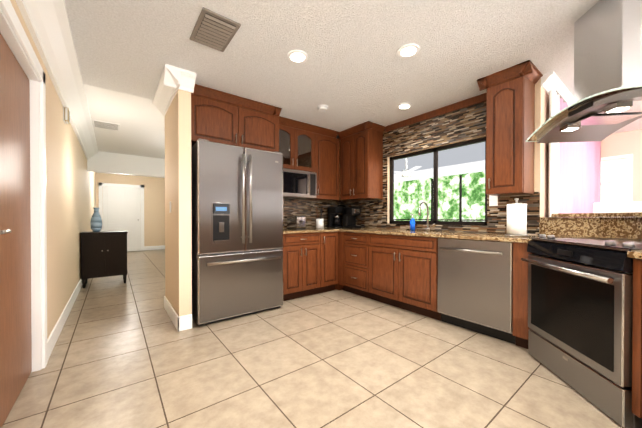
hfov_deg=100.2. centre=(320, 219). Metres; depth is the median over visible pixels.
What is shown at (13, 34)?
door frame
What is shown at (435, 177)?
window
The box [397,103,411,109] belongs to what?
recessed light
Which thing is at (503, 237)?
countertop
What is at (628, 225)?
bar
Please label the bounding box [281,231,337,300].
base cabinet
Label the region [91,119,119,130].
ceiling vent
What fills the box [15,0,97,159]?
crown molding
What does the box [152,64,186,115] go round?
crown molding
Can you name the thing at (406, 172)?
fan
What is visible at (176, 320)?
baseboard
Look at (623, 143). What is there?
wall
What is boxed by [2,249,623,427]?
floor
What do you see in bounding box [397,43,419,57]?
recessed light
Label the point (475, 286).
dishwasher
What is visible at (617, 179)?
window
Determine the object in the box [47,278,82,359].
baseboard
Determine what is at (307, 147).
upper cabinet
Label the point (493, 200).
light switch
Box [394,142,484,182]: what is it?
ceiling
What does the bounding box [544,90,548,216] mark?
wall
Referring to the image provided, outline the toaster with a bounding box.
[287,216,305,228]
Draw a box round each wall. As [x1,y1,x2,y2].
[10,0,95,338]
[96,173,164,245]
[165,115,340,297]
[166,89,191,316]
[341,78,543,233]
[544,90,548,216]
[600,129,641,201]
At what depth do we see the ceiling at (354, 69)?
2.20 m
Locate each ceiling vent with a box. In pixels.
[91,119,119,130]
[189,7,240,51]
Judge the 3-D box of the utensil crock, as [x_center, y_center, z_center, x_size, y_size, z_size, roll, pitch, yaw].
[-0.014,-0.048,4.188,0.131,0.361,0.120,0,1,-38]
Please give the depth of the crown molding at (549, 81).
2.62 m
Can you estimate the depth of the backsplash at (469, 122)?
3.28 m
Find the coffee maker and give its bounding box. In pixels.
[328,207,343,227]
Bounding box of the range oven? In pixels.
[521,234,641,427]
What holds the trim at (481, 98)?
attached to the wall at (539, 149)
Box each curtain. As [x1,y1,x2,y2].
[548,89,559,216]
[556,90,600,212]
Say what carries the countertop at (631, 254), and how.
on the base cabinet at (637, 348)
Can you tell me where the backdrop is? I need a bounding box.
[394,171,484,220]
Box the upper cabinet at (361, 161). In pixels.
[338,121,385,200]
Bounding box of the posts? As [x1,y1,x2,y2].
[394,175,484,220]
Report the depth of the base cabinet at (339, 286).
3.87 m
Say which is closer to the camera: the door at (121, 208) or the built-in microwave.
the built-in microwave
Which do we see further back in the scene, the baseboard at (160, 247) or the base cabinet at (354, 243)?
the baseboard at (160, 247)
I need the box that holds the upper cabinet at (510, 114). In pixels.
[477,60,542,195]
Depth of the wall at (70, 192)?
2.67 m
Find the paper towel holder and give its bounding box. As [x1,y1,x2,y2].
[505,198,528,236]
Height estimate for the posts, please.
2.050 m
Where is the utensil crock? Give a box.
[316,205,323,227]
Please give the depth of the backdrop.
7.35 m
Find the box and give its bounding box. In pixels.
[63,107,69,123]
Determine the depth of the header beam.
5.70 m
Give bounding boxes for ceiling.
[65,0,641,177]
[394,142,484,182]
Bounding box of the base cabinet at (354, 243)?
[343,232,366,297]
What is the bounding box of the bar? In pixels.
[539,212,641,239]
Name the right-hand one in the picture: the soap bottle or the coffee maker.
the soap bottle
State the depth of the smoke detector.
3.22 m
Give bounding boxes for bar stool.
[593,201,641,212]
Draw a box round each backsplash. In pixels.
[283,199,342,228]
[339,101,539,234]
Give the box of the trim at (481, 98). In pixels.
[386,93,486,131]
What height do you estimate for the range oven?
0.935 m
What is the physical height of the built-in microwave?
0.383 m
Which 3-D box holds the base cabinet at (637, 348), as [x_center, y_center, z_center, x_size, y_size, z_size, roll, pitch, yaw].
[1.805,0.624,1.044,0.607,0.866,0.500,0,0,7]
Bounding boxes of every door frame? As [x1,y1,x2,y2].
[0,0,47,371]
[99,183,143,250]
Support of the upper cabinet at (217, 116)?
attached to the wall at (166, 211)
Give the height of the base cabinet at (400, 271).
0.866 m
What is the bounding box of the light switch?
[489,195,497,205]
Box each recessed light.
[287,50,307,62]
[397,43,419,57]
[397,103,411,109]
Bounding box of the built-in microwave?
[283,168,316,199]
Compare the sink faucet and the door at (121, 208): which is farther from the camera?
the door at (121, 208)
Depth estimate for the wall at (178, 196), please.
2.57 m
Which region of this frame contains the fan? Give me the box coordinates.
[394,158,441,176]
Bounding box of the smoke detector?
[317,105,328,111]
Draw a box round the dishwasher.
[437,237,514,343]
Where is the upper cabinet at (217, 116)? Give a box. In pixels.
[191,84,281,151]
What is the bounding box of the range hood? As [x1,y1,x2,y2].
[526,0,641,142]
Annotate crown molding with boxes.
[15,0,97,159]
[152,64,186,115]
[541,71,573,104]
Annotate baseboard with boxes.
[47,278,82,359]
[127,245,164,251]
[164,296,180,331]
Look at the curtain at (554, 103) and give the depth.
2.61 m
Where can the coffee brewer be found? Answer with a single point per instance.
(350, 214)
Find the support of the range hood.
hanging from the ceiling at (354, 69)
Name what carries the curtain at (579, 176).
hanging from the wall at (546, 154)
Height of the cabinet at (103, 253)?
0.840 m
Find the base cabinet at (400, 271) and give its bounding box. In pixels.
[367,233,440,320]
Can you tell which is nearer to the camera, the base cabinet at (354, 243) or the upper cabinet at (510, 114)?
the upper cabinet at (510, 114)
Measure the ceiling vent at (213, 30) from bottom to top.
0.025 m
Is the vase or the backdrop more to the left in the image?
the vase
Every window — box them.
[390,137,486,225]
[601,154,632,201]
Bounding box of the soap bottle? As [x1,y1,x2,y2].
[410,214,414,230]
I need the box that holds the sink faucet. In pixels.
[418,202,434,230]
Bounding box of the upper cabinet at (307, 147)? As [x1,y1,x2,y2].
[279,116,338,200]
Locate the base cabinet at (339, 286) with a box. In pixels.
[335,231,342,289]
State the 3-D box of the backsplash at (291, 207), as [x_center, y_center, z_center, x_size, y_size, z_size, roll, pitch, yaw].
[-0.259,-0.102,4.270,1.530,0.468,0.010,0,1,-38]
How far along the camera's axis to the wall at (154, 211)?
8.85 m
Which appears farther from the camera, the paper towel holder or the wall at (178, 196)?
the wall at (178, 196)
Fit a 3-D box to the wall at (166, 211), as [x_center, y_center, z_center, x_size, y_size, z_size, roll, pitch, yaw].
[-0.700,-0.169,4.010,2.830,2.410,0.120,0,1,-38]
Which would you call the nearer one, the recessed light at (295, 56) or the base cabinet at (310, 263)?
the recessed light at (295, 56)
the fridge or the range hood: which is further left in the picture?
the fridge
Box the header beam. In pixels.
[87,151,164,177]
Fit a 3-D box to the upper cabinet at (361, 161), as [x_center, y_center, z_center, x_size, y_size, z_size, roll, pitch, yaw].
[0.610,-0.844,4.106,0.390,1.058,0.656,0,1,-38]
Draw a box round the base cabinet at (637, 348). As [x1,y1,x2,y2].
[632,259,641,417]
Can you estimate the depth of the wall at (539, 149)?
2.57 m
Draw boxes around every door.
[0,33,31,427]
[103,186,140,250]
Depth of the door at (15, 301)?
1.53 m
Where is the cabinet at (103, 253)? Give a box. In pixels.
[80,231,127,287]
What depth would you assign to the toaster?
3.85 m
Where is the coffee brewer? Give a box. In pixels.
[343,207,360,227]
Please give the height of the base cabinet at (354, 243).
0.866 m
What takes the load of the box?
attached to the wall at (70, 192)
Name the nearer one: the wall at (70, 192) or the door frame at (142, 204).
the wall at (70, 192)
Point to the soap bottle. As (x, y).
(412, 224)
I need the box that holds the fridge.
[191,138,282,325]
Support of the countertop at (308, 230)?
on the base cabinet at (310, 263)
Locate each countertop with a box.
[283,228,338,233]
[337,228,591,242]
[627,251,641,258]
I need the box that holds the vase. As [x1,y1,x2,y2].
[90,208,101,231]

